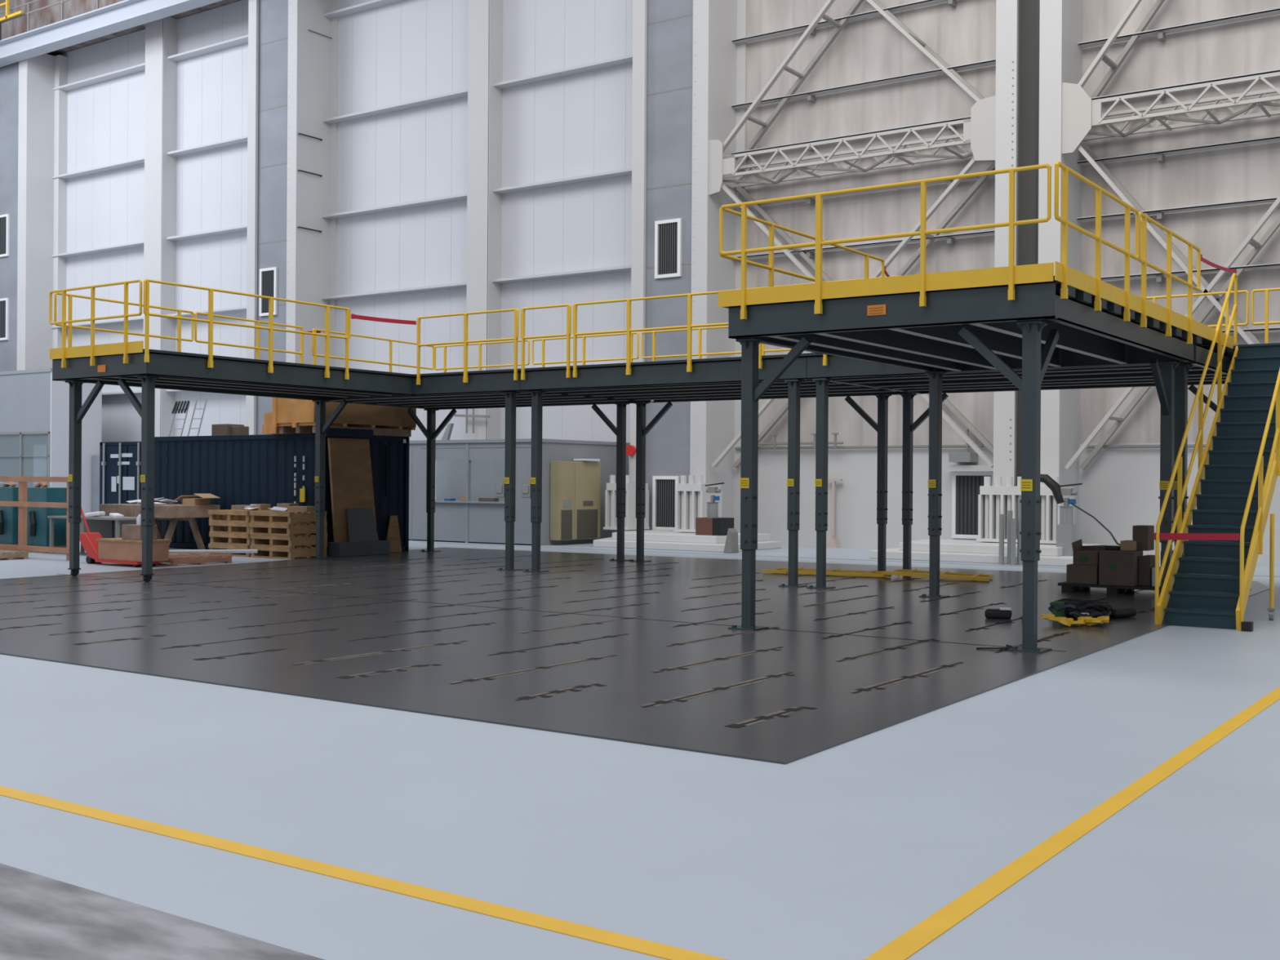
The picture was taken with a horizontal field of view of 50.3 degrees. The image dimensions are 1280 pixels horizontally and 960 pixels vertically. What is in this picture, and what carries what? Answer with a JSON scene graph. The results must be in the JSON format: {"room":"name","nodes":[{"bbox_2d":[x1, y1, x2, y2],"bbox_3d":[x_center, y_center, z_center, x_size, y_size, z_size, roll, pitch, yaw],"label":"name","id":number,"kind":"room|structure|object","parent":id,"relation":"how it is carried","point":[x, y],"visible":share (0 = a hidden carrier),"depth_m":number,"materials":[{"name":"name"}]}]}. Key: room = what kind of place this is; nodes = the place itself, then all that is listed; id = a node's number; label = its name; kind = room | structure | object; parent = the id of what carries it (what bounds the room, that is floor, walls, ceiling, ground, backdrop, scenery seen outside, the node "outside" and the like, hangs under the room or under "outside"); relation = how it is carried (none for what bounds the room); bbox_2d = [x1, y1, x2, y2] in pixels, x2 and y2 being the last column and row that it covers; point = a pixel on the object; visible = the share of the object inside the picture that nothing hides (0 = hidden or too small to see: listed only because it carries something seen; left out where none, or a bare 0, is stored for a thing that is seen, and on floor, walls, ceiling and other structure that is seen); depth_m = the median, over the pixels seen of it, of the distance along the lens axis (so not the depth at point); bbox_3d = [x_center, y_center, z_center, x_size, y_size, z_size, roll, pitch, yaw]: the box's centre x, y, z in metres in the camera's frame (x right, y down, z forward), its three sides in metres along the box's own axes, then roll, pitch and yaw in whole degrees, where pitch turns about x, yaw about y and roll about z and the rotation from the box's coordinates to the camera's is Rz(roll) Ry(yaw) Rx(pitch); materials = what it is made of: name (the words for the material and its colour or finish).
{"room":"aircraft hangar","nodes":[
{"label":"aircraft hangar","id":0,"kind":"room"},
{"bbox_2d":[0,53,67,371],"bbox_3d":[-33.492,-7.314,58.803,27.900,17.400,1.500,0,0,35],"label":"wall","id":1,"kind":"structure","parent":0,"point":[33,115],"depth_m":51.05,"materials":[{"name":"white paint"}]},
{"bbox_2d":[0,213,8,257],"bbox_3d":[-24.116,-9.204,51.510,0.970,1.570,0.070,0,0,35],"label":"window","id":2,"kind":"structure","parent":1,"relation":"in","point":[4,219],"depth_m":51.36,"materials":[{"name":"grey"}]},
{"bbox_2d":[0,297,8,340],"bbox_3d":[-24.137,-6.054,51.510,0.970,1.570,0.070,0,0,35],"label":"window","id":3,"kind":"structure","parent":1,"relation":"in","point":[4,302],"depth_m":51.34,"materials":[{"name":"grey"}]},
{"bbox_2d":[0,0,124,39],"bbox_3d":[-26.124,-19.407,54.314,45.000,6.320,0.540,0,0,35],"label":"wall","id":4,"kind":"structure","parent":0,"point":[72,8],"depth_m":51.65,"materials":[{"name":"paint"}]},
{"bbox_2d":[245,0,338,435],"bbox_3d":[-11.004,-9.470,43.235,2.540,22.000,1.508,0,0,35],"label":"wall","id":5,"kind":"structure","parent":0,"point":[293,47],"depth_m":42.78,"materials":[{"name":"metal"}]},
{"bbox_2d":[258,266,277,316],"bbox_3d":[-11.682,-5.915,42.885,0.770,1.490,0.070,0,0,35],"label":"window","id":6,"kind":"structure","parent":5,"relation":"in","point":[268,276],"depth_m":42.90,"materials":[{"name":"grey"}]},
{"bbox_2d":[0,540,1279,959],"bbox_3d":[-18.197,1.577,27.311,89.001,0.214,36.200,0,0,35],"label":"floor","id":7,"kind":"structure","parent":0,"point":[1121,801],"depth_m":7.67,"materials":[{"name":"concrete"}]},
{"bbox_2d":[0,481,18,551],"bbox_3d":[-13.524,0.759,29.572,0.860,1.510,0.870,0,0,35],"label":"machine","id":8,"kind":"object","parent":7,"relation":"on","point":[8,514],"visible":0.43,"depth_m":29.18,"materials":[{"name":"teal metal"}]},
{"bbox_2d":[0,475,69,560],"bbox_3d":[-12.170,0.722,26.828,3.450,1.600,0.140,0,0,35],"label":"crate","id":9,"kind":"object","parent":7,"relation":"on","point":[22,504],"visible":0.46,"depth_m":26.66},
{"bbox_2d":[26,481,66,553],"bbox_3d":[-12.517,0.765,28.874,0.910,1.510,0.870,0,0,35],"label":"machine","id":10,"kind":"object","parent":7,"relation":"on","point":[37,521],"visible":0.46,"depth_m":28.56,"materials":[{"name":"teal metal"}]},
{"bbox_2d":[0,368,102,515],"bbox_3d":[-26.508,-1.189,51.732,17.500,5.240,1.930,0,0,35],"label":"booth","id":11,"kind":"object","parent":7,"relation":"on","point":[34,407],"visible":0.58,"depth_m":46.87,"materials":[{"name":"white paint"}]},
{"bbox_2d":[47,515,137,553],"bbox_3d":[-11.028,1.140,27.823,2.400,0.780,0.800,0,0,35],"label":"bench","id":12,"kind":"object","parent":7,"relation":"on","point":[108,526],"visible":0.45,"depth_m":27.85,"materials":[{"name":"grey"}]},
{"bbox_2d":[91,455,99,512],"bbox_3d":[-18.319,0.318,47.016,1.250,2.330,0.450,0,0,35],"label":"tall cabinet","id":13,"kind":"object","parent":7,"relation":"on","point":[95,459],"visible":0.14,"depth_m":47.05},
{"bbox_2d":[80,506,159,567],"bbox_3d":[-9.615,0.958,24.826,2.167,1.160,0.440,0,0,35],"label":"jack","id":14,"kind":"object","parent":7,"relation":"on","point":[88,541],"visible":0.74,"depth_m":24.97,"materials":[{"name":"red paint"}]},
{"bbox_2d":[95,537,171,561],"bbox_3d":[-9.130,1.253,24.593,1.360,0.373,0.610,0,0,35],"label":"wooden box","id":15,"kind":"object","parent":14,"relation":"on","point":[109,548],"visible":0.74,"depth_m":24.33,"materials":[{"name":"brown wood"}]},
{"bbox_2d":[121,524,157,540],"bbox_3d":[-8.984,0.935,24.493,0.550,0.265,0.350,0,0,35],"label":"carton","id":16,"kind":"object","parent":15,"relation":"on","point":[129,531],"visible":0.77,"depth_m":24.38,"materials":[{"name":"brown cardboard"}]},
{"bbox_2d":[99,441,141,511],"bbox_3d":[-11.859,0.259,38.559,2.600,2.530,6.100,0,0,35],"label":"shipping container","id":17,"kind":"object","parent":7,"relation":"on","point":[120,462],"visible":0.19,"depth_m":36.25,"materials":[{"name":"blue"}]},
{"bbox_2d":[100,503,220,549],"bbox_3d":[-10.416,1.043,29.589,2.395,1.019,1.300,0,0,35],"label":"table","id":18,"kind":"object","parent":7,"relation":"on","point":[174,513],"visible":0.58,"depth_m":29.07,"materials":[{"name":"brown wood"}]},
{"bbox_2d":[174,493,219,505],"bbox_3d":[-9.518,0.414,29.335,0.990,0.251,0.420,0,0,35],"label":"cardboard box","id":19,"kind":"object","parent":18,"relation":"on","point":[187,500],"visible":1,"depth_m":29.22,"materials":[{"name":"beige"}]},
{"bbox_2d":[155,553,231,566],"bbox_3d":[-8.479,1.474,25.315,1.150,0.140,1.320,0,0,35],"label":"wooden pallet","id":20,"kind":"object","parent":7,"relation":"on","point":[180,558],"visible":0.66,"depth_m":25.07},
{"bbox_2d":[168,549,257,553],"bbox_3d":[-8.118,1.348,25.747,1.736,0.070,0.070,0,0,-14],"label":"tube","id":21,"kind":"object","parent":20,"relation":"on","point":[175,551],"visible":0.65,"depth_m":25.74,"materials":[{"name":"white"}]},
{"bbox_2d":[208,543,266,556],"bbox_3d":[-8.115,1.431,28.186,1.230,0.230,0.984,0,0,35],"label":"wooden pallet","id":22,"kind":"object","parent":7,"relation":"on","point":[212,546],"visible":0.43,"depth_m":27.79,"materials":[{"name":"brown wood"}]},
{"bbox_2d":[208,532,267,545],"bbox_3d":[-8.090,1.200,28.166,1.230,0.230,0.991,0,0,35],"label":"wooden pallet","id":23,"kind":"object","parent":22,"relation":"on","point":[215,538],"visible":0.5,"depth_m":27.86,"materials":[{"name":"brown wood"}]},
{"bbox_2d":[208,520,266,533],"bbox_3d":[-8.104,0.969,28.183,1.230,0.230,0.980,0,0,35],"label":"wooden pallet","id":24,"kind":"object","parent":23,"relation":"on","point":[215,526],"visible":0.52,"depth_m":27.89,"materials":[{"name":"brown wood"}]},
{"bbox_2d":[208,509,276,522],"bbox_3d":[-8.117,0.738,28.184,1.230,0.230,0.995,0,0,35],"label":"wooden pallet","id":25,"kind":"object","parent":24,"relation":"on","point":[230,515],"visible":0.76,"depth_m":27.88,"materials":[{"name":"brown wood"}]},
{"bbox_2d":[154,433,408,551],"bbox_3d":[-8.229,0.292,30.505,6.140,2.510,2.450,0,0,35],"label":"shipping container","id":26,"kind":"object","parent":7,"relation":"on","point":[273,469],"visible":0.52,"depth_m":29.40,"materials":[{"name":"blue"}]},
{"bbox_2d":[211,423,248,435],"bbox_3d":[-9.381,-1.125,31.375,0.840,0.310,0.500,0,0,35],"label":"crate","id":27,"kind":"object","parent":26,"relation":"on","point":[221,428],"visible":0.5,"depth_m":31.17,"materials":[{"name":"wood"}]},
{"bbox_2d":[262,412,292,434],"bbox_3d":[-7.567,-1.178,28.478,0.440,0.440,0.440,0,0,35],"label":"crate","id":28,"kind":"object","parent":26,"relation":"on","point":[267,428],"visible":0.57,"depth_m":28.32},
{"bbox_2d":[271,397,416,436],"bbox_3d":[-6.226,-1.405,28.937,1.200,0.910,2.960,0,0,35],"label":"wooden crate","id":29,"kind":"object","parent":26,"relation":"on","point":[300,414],"visible":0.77,"depth_m":28.23,"materials":[{"name":"brown wood"}]},
{"bbox_2d":[249,545,327,559],"bbox_3d":[-7.079,1.438,27.482,1.190,0.230,0.962,0,0,35],"label":"wooden pallet","id":30,"kind":"object","parent":7,"relation":"on","point":[284,553],"visible":0.73,"depth_m":27.13,"materials":[{"name":"brown wood"}]},
{"bbox_2d":[249,533,327,547],"bbox_3d":[-7.069,1.207,27.474,1.190,0.230,0.966,0,0,35],"label":"wooden pallet","id":31,"kind":"object","parent":30,"relation":"on","point":[306,540],"visible":0.74,"depth_m":27.13,"materials":[{"name":"brown wood"}]},
{"bbox_2d":[248,522,327,535],"bbox_3d":[-7.085,0.976,27.466,1.190,0.230,0.998,0,0,35],"label":"wooden pallet","id":32,"kind":"object","parent":31,"relation":"on","point":[276,529],"visible":0.77,"depth_m":27.11,"materials":[{"name":"brown wood"}]},
{"bbox_2d":[249,511,326,524],"bbox_3d":[-7.085,0.745,27.489,1.190,0.230,0.962,0,0,35],"label":"wooden pallet","id":33,"kind":"object","parent":32,"relation":"on","point":[271,517],"visible":0.91,"depth_m":27.16,"materials":[{"name":"brown wood"}]},
{"bbox_2d":[52,348,651,582],"bbox_3d":[-4.900,-0.187,24.498,5.812,3.488,9.800,0,0,35],"label":"platform","id":34,"kind":"object","parent":7,"relation":"on","point":[166,370],"visible":0.99,"depth_m":23.75,"materials":[{"name":"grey metal"}]},
{"bbox_2d":[48,279,143,368],"bbox_3d":[-8.374,-2.371,20.941,2.400,1.234,0.055,0,0,35],"label":"guard railing","id":35,"kind":"object","parent":34,"relation":"attached to","point":[125,348],"visible":1,"depth_m":20.94,"materials":[{"name":"metal"}]},
{"bbox_2d":[53,292,434,372],"bbox_3d":[-6.930,-2.361,25.890,0.055,1.234,9.639,0,0,30],"label":"guard railing","id":36,"kind":"object","parent":34,"relation":"attached to","point":[69,326],"visible":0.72,"depth_m":24.65,"materials":[{"name":"metal"}]},
{"bbox_2d":[143,279,351,379],"bbox_3d":[-6.178,-2.357,21.883,0.055,1.234,4.109,0,0,35],"label":"guard railing","id":37,"kind":"object","parent":34,"relation":"attached to","point":[146,282],"visible":1,"depth_m":21.89,"materials":[{"name":"metal"}]},
{"bbox_2d":[326,540,389,556],"bbox_3d":[-5.796,1.407,28.091,0.400,0.288,1.400,0,0,35],"label":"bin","id":38,"kind":"object","parent":7,"relation":"on","point":[347,548],"visible":0.92,"depth_m":27.81,"materials":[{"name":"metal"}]},
{"bbox_2d":[327,437,376,542],"bbox_3d":[-5.926,0.342,28.210,0.260,2.400,1.200,0,0,35],"label":"plywood sheet","id":39,"kind":"object","parent":38,"relation":"in","point":[351,482],"visible":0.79,"depth_m":28.08,"materials":[{"name":"wood"}]},
{"bbox_2d":[325,427,373,438],"bbox_3d":[-6.036,-0.969,28.250,0.140,0.180,1.270,0,0,35],"label":"beam","id":40,"kind":"structure","parent":39,"relation":"on","point":[331,432],"depth_m":28.19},
{"bbox_2d":[346,507,378,542],"bbox_3d":[-5.751,0.923,28.196,0.170,0.680,0.820,0,0,35],"label":"board","id":41,"kind":"object","parent":38,"relation":"on","point":[361,523],"visible":1,"depth_m":28.16,"materials":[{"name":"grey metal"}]},
{"bbox_2d":[386,515,401,552],"bbox_3d":[-5.312,1.156,29.217,0.110,0.780,0.500,0,0,35],"label":"wood offcut","id":42,"kind":"object","parent":7,"relation":"on","point":[393,534],"visible":0.86,"depth_m":29.26,"materials":[{"name":"brown wood"}]},
{"bbox_2d":[408,438,630,545],"bbox_3d":[-3.763,0.286,36.005,5.820,2.580,3.880,0,0,35],"label":"kiosk","id":43,"kind":"object","parent":7,"relation":"on","point":[467,468],"visible":0.45,"depth_m":34.39,"materials":[{"name":"metal"}]},
{"bbox_2d":[550,461,600,540],"bbox_3d":[-1.581,0.505,33.813,0.305,1.930,1.700,0,0,35],"label":"cabinet","id":44,"kind":"object","parent":43,"relation":"attached to","point":[575,486],"visible":1,"depth_m":33.55,"materials":[{"name":"beige"}]},
{"bbox_2d":[560,509,597,539],"bbox_3d":[-1.487,1.091,33.696,0.011,0.720,1.480,0,0,35],"label":"grille","id":45,"kind":"object","parent":44,"relation":"attached to","point":[575,524],"depth_m":33.67,"materials":[{"name":"grey"}]},
{"bbox_2d":[603,475,649,529],"bbox_3d":[-0.335,0.558,34.257,0.750,1.360,0.950,0,0,35],"label":"column base","id":46,"kind":"structure","parent":7,"relation":"on","point":[611,519],"depth_m":33.98,"materials":[{"name":"grey"}]},
{"bbox_2d":[593,529,781,552],"bbox_3d":[0.709,1.435,32.648,4.693,0.340,2.500,0,0,35],"label":"concrete plinth","id":47,"kind":"object","parent":7,"relation":"on","point":[653,539],"visible":0.77,"depth_m":31.54,"materials":[{"name":"concrete"}]},
{"bbox_2d":[673,475,721,532],"bbox_3d":[1.412,0.569,33.047,0.800,1.360,0.950,0,0,35],"label":"column base","id":48,"kind":"structure","parent":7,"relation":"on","point":[691,498],"depth_m":32.76,"materials":[{"name":"grey"}]},
{"bbox_2d":[518,353,905,587],"bbox_3d":[1.260,-0.148,23.644,5.770,3.488,4.190,0,0,35],"label":"platform","id":49,"kind":"object","parent":7,"relation":"on","point":[719,379],"visible":0.94,"depth_m":23.13,"materials":[{"name":"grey metal"}]},
{"bbox_2d":[416,275,899,385],"bbox_3d":[-0.167,-2.318,22.081,9.439,1.234,0.055,0,0,35],"label":"guard railing","id":50,"kind":"object","parent":49,"relation":"attached to","point":[689,367],"visible":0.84,"depth_m":22.76,"materials":[{"name":"metal"}]},
{"bbox_2d":[351,314,416,324],"bbox_3d":[-4.514,-2.836,24.150,0.060,0.095,1.457,0,0,41],"label":"strap","id":51,"kind":"object","parent":50,"relation":"attached to","point":[353,316],"visible":1,"depth_m":24.13,"materials":[{"name":"red"}]},
{"bbox_2d":[695,517,733,535],"bbox_3d":[1.730,1.071,31.517,0.670,0.400,0.600,0,0,35],"label":"crate","id":52,"kind":"object","parent":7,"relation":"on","point":[704,526],"visible":0.93,"depth_m":31.28,"materials":[{"name":"brown"}]},
{"bbox_2d":[705,482,724,517],"bbox_3d":[1.697,0.463,31.457,0.315,0.815,0.456,0,0,-27],"label":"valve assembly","id":53,"kind":"object","parent":52,"relation":"on","point":[712,506],"visible":0.98,"depth_m":31.40,"materials":[{"name":"grey"}]},
{"bbox_2d":[723,528,738,553],"bbox_3d":[2.015,1.340,30.164,0.217,0.546,0.300,0,0,35],"label":"wedge","id":54,"kind":"object","parent":7,"relation":"on","point":[731,546],"visible":1,"depth_m":30.05,"materials":[{"name":"grey"}]},
{"bbox_2d":[762,567,891,577],"bbox_3d":[3.302,1.571,23.358,2.229,0.050,0.978,0,0,24],"label":"railing","id":55,"kind":"object","parent":7,"relation":"on","point":[875,573],"visible":0.72,"depth_m":23.11,"materials":[{"name":"metal"}]},
{"bbox_2d":[826,478,842,547],"bbox_3d":[4.654,0.800,32.900,0.400,1.660,0.200,0,0,35],"label":"wall post","id":56,"kind":"object","parent":7,"relation":"on","point":[832,543],"visible":0.85,"depth_m":32.90,"materials":[{"name":"beige"}]},
{"bbox_2d":[881,568,993,581],"bbox_3d":[4.986,1.557,22.562,1.728,0.100,1.101,0,0,25],"label":"railing","id":57,"kind":"object","parent":7,"relation":"on","point":[914,572],"visible":0.94,"depth_m":22.26,"materials":[{"name":"metal"}]},
{"bbox_2d":[723,275,1201,653],"bbox_3d":[3.956,-0.131,15.908,3.630,3.488,5.760,0,0,35],"label":"platform","id":58,"kind":"object","parent":7,"relation":"on","point":[971,329],"visible":0.95,"depth_m":14.57,"materials":[{"name":"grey metal"}]},
{"bbox_2d":[719,208,884,287],"bbox_3d":[2.034,-2.304,16.300,0.055,1.234,4.139,0,0,35],"label":"guard railing","id":59,"kind":"object","parent":58,"relation":"attached to","point":[771,225],"visible":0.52,"depth_m":15.52,"materials":[{"name":"metal"}]},
{"bbox_2d":[718,163,1053,319],"bbox_3d":[2.312,-2.303,13.541,3.600,1.234,0.055,0,0,35],"label":"guard railing","id":60,"kind":"object","parent":58,"relation":"attached to","point":[1011,275],"visible":1,"depth_m":13.45,"materials":[{"name":"metal"}]},
{"bbox_2d":[1053,160,1233,349],"bbox_3d":[5.965,-2.279,15.566,0.055,1.234,7.669,0,0,35],"label":"guard railing","id":61,"kind":"object","parent":58,"relation":"attached to","point":[1066,275],"visible":1,"depth_m":14.34,"materials":[{"name":"metal"}]},
{"bbox_2d":[870,538,1099,566],"bbox_3d":[7.242,1.476,28.124,4.300,0.340,2.500,0,0,35],"label":"concrete plinth","id":62,"kind":"object","parent":7,"relation":"on","point":[950,550],"visible":0.52,"depth_m":27.37,"materials":[{"name":"concrete"}]},
{"bbox_2d":[984,607,1012,618],"bbox_3d":[4.182,1.547,15.925,0.300,0.130,0.203,0,0,18],"label":"tool bag","id":63,"kind":"object","parent":7,"relation":"on","point":[1003,612],"visible":1,"depth_m":15.83,"materials":[{"name":"black fabric"}]},
{"bbox_2d":[999,497,1022,564],"bbox_3d":[7.190,0.996,26.490,0.430,1.300,0.245,0,0,35],"label":"bundle","id":64,"kind":"object","parent":7,"relation":"on","point":[1011,522],"visible":0.94,"depth_m":26.45,"materials":[{"name":"grey"}]},
{"bbox_2d":[976,476,1074,543],"bbox_3d":[8.043,0.611,28.456,1.770,1.360,0.950,0,0,35],"label":"pipes","id":65,"kind":"structure","parent":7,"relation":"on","point":[997,500],"depth_m":28.31,"materials":[{"name":"grey"}]},
{"bbox_2d":[805,337,1251,608],"bbox_3d":[7.245,-0.110,19.499,9.190,3.488,4.190,0,0,35],"label":"platform","id":66,"kind":"object","parent":7,"relation":"on","point":[840,370],"visible":0.57,"depth_m":20.24,"materials":[{"name":"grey metal"}]},
{"bbox_2d":[434,288,1279,372],"bbox_3d":[3.774,-2.293,24.400,20.239,1.234,0.055,0,0,35],"label":"guard railing","id":67,"kind":"object","parent":66,"relation":"attached to","point":[1266,322],"visible":0.48,"depth_m":26.79,"materials":[{"name":"metal"}]},
{"bbox_2d":[993,0,1083,540],"bbox_3d":[8.661,-9.495,29.581,1.420,21.700,1.450,0,0,35],"label":"column","id":68,"kind":"structure","parent":7,"relation":"on","point":[1037,49],"depth_m":29.25,"materials":[{"name":"metal"}]},
{"bbox_2d":[708,95,995,195],"bbox_3d":[5.043,-7.633,32.023,7.340,1.430,1.260,0,0,35],"label":"girder","id":69,"kind":"object","parent":68,"relation":"attached to","point":[979,131],"visible":0.96,"depth_m":31.74,"materials":[{"name":"metal"}]},
{"bbox_2d":[723,0,863,164],"bbox_3d":[4.976,-11.468,32.110,6.772,7.069,1.160,0,0,35],"label":"diagonal brace","id":70,"kind":"object","parent":69,"relation":"attached to","point":[839,26],"visible":0.98,"depth_m":32.98,"materials":[{"name":"grey paint"}]},
{"bbox_2d":[711,157,995,468],"bbox_3d":[5.010,-3.843,32.053,7.071,7.120,1.160,0,0,35],"label":"diagonal brace","id":71,"kind":"object","parent":69,"relation":"attached to","point":[982,180],"visible":0.34,"depth_m":31.13,"materials":[{"name":"grey paint"}]},
{"bbox_2d":[721,182,993,467],"bbox_3d":[5.071,-3.843,32.011,7.121,7.121,1.160,0,0,35],"label":"diagonal brace","id":72,"kind":"object","parent":69,"relation":"attached to","point":[978,434],"visible":0.34,"depth_m":32.29,"materials":[{"name":"grey paint"}]},
{"bbox_2d":[866,0,984,101],"bbox_3d":[5.182,-11.467,31.968,6.872,7.070,1.160,0,0,35],"label":"diagonal brace","id":73,"kind":"object","parent":69,"relation":"attached to","point":[907,33],"visible":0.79,"depth_m":30.91,"materials":[{"name":"grey paint"}]},
{"bbox_2d":[1061,71,1279,154],"bbox_3d":[11.554,-7.576,27.514,5.760,1.500,1.260,0,0,35],"label":"girder","id":74,"kind":"object","parent":68,"relation":"attached to","point":[1080,113],"visible":1,"depth_m":28.08,"materials":[{"name":"metal"}]},
{"bbox_2d":[1078,0,1164,100],"bbox_3d":[11.575,-11.576,27.542,5.530,7.360,1.160,0,0,35],"label":"diagonal brace","id":75,"kind":"object","parent":74,"relation":"attached to","point":[1114,66],"visible":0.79,"depth_m":28.63,"materials":[{"name":"grey paint"}]},
{"bbox_2d":[1040,474,1082,555],"bbox_3d":[8.235,0.683,26.832,0.909,1.600,0.312,0,0,35],"label":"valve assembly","id":76,"kind":"object","parent":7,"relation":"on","point":[1066,531],"visible":0.99,"depth_m":26.66,"materials":[{"name":"grey"}]},
{"bbox_2d":[1041,598,1137,626],"bbox_3d":[5.210,1.514,15.765,0.976,0.213,2.055,0,0,21],"label":"heap","id":77,"kind":"object","parent":7,"relation":"on","point":[1089,612],"visible":1,"depth_m":15.73,"materials":[{"name":"fabric"}]},
{"bbox_2d":[1057,581,1173,595],"bbox_3d":[7.070,1.574,19.972,1.600,0.118,1.000,0,0,35],"label":"pallet","id":78,"kind":"object","parent":7,"relation":"on","point":[1065,586],"visible":0.57,"depth_m":19.66,"materials":[{"name":"black plastic"}]},
{"bbox_2d":[1066,564,1098,584],"bbox_3d":[6.571,1.377,20.075,0.440,0.270,0.500,0,0,35],"label":"cardboard box","id":79,"kind":"object","parent":78,"relation":"on","point":[1075,574],"visible":0.64,"depth_m":19.86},
{"bbox_2d":[1071,538,1106,565],"bbox_3d":[6.613,1.062,20.081,0.380,0.360,0.464,0,0,35],"label":"cardboard box","id":80,"kind":"object","parent":79,"relation":"on","point":[1087,554],"visible":0.82,"depth_m":19.95,"materials":[{"name":"brown"}]},
{"bbox_2d":[1098,550,1142,586],"bbox_3d":[6.977,1.270,19.792,0.490,0.490,0.504,0,0,35],"label":"cardboard box","id":81,"kind":"object","parent":78,"relation":"on","point":[1116,567],"visible":0.91,"depth_m":19.58,"materials":[{"name":"brown"}]},
{"bbox_2d":[1132,524,1154,551],"bbox_3d":[7.371,0.847,19.979,0.220,0.360,0.350,0,0,35],"label":"cardboard box","id":82,"kind":"object","parent":81,"relation":"on","point":[1143,535],"visible":0.96,"depth_m":19.85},
{"bbox_2d":[1137,555,1155,586],"bbox_3d":[7.371,1.307,19.764,0.170,0.420,0.500,0,0,35],"label":"cardboard box","id":83,"kind":"object","parent":78,"relation":"on","point":[1145,563],"visible":0.79,"depth_m":19.56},
{"bbox_2d":[1155,273,1279,631],"bbox_3d":[7.379,-0.593,16.789,1.070,4.481,4.202,0,0,35],"label":"staircase","id":84,"kind":"structure","parent":7,"relation":"on","point":[1238,464],"depth_m":16.32,"materials":[{"name":"blue"}]},
{"bbox_2d":[1153,533,1239,540],"bbox_3d":[6.176,0.631,15.158,0.901,0.098,0.060,0,0,35],"label":"strap","id":85,"kind":"object","parent":84,"relation":"attached to","point":[1185,536],"visible":1,"depth_m":15.13,"materials":[{"name":"red"}]},
{"bbox_2d":[630,0,746,533],"bbox_3d":[1.266,-9.392,34.738,2.530,22.000,1.508,0,0,35],"label":"wall","id":86,"kind":"structure","parent":0,"point":[689,72],"depth_m":34.28,"materials":[{"name":"white paint"}]},
{"bbox_2d":[652,475,679,530],"bbox_3d":[0.650,0.584,34.317,0.770,1.370,0.070,0,0,35],"label":"window","id":87,"kind":"structure","parent":86,"relation":"in","point":[664,487],"depth_m":34.33,"materials":[{"name":"grey"}]},
{"bbox_2d":[654,217,681,279],"bbox_3d":[0.707,-5.816,34.306,0.770,1.450,0.070,0,0,35],"label":"vent","id":88,"kind":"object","parent":86,"relation":"in","point":[668,233],"depth_m":34.31,"materials":[{"name":"grey"}]},
{"bbox_2d":[729,0,995,548],"bbox_3d":[5.390,-9.366,32.569,7.220,22.000,0.380,0,0,35],"label":"wall","id":89,"kind":"structure","parent":0,"point":[872,78],"depth_m":32.69,"materials":[{"name":"white paint"}]},
{"bbox_2d":[734,444,983,449],"bbox_3d":[5.091,-0.787,32.726,6.500,0.070,0.061,0,0,35],"label":"conduit","id":90,"kind":"object","parent":89,"relation":"attached to","point":[977,445],"visible":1,"depth_m":32.56,"materials":[{"name":"grey"}]},
{"bbox_2d":[948,429,977,462],"bbox_3d":[7.343,-0.778,30.972,0.500,0.750,0.480,0,0,35],"label":"wall light","id":91,"kind":"object","parent":89,"relation":"attached to","point":[966,456],"visible":0.79,"depth_m":30.81,"materials":[{"name":"grey"}]},
{"bbox_2d":[944,465,993,471],"bbox_3d":[7.579,-0.262,30.879,1.300,0.140,0.400,0,0,35],"label":"canopy","id":92,"kind":"object","parent":89,"relation":"attached to","point":[947,468],"visible":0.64,"depth_m":30.75,"materials":[{"name":"metal"}]},
{"bbox_2d":[951,471,993,538],"bbox_3d":[7.595,0.574,31.041,1.020,1.520,0.070,0,0,35],"label":"window","id":93,"kind":"structure","parent":89,"relation":"in","point":[965,485],"depth_m":31.14,"materials":[{"name":"grey"}]},
{"bbox_2d":[1076,0,1279,563],"bbox_3d":[11.909,-9.324,28.054,5.660,22.000,0.380,0,0,35],"label":"wall","id":94,"kind":"structure","parent":0,"point":[1210,185],"depth_m":28.65,"materials":[{"name":"white paint"}]},
{"bbox_2d":[1076,142,1261,344],"bbox_3d":[11.545,-3.726,27.527,5.579,7.062,1.160,0,0,35],"label":"diagonal brace","id":95,"kind":"object","parent":94,"relation":"attached to","point":[1086,152],"visible":0.65,"depth_m":28.06,"materials":[{"name":"grey paint"}]},
{"bbox_2d":[1064,195,1279,470],"bbox_3d":[11.545,-3.726,27.527,5.579,7.062,1.160,0,0,35],"label":"diagonal brace","id":96,"kind":"object","parent":94,"relation":"attached to","point":[1249,239],"visible":0.73,"depth_m":27.93,"materials":[{"name":"grey paint"}]},
{"bbox_3d":[-7.872,-10.451,42.110,89.000,24.000,0.200,0,0,35],"label":"wall","id":97,"kind":"structure","parent":0,"visible":0},
{"bbox_2d":[0,0,240,66],"bbox_3d":[-20.424,-16.386,49.399,30.000,1.750,2.150,0,0,35],"label":"beam","id":98,"kind":"structure","parent":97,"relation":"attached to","point":[124,17],"depth_m":47.68,"materials":[{"name":"metal"}]},
{"bbox_2d":[51,0,248,442],"bbox_3d":[-16.881,-7.308,47.836,12.500,17.600,0.620,0,0,35],"label":"door","id":99,"kind":"structure","parent":97,"relation":"in","point":[156,175],"depth_m":47.52,"materials":[{"name":"white paint"}]},
{"bbox_2d":[321,0,632,500],"bbox_3d":[-4.892,-7.231,39.408,12.390,17.600,0.825,0,0,35],"label":"door","id":100,"kind":"structure","parent":97,"relation":"in","point":[484,148],"depth_m":39.06,"materials":[{"name":"white paint"}]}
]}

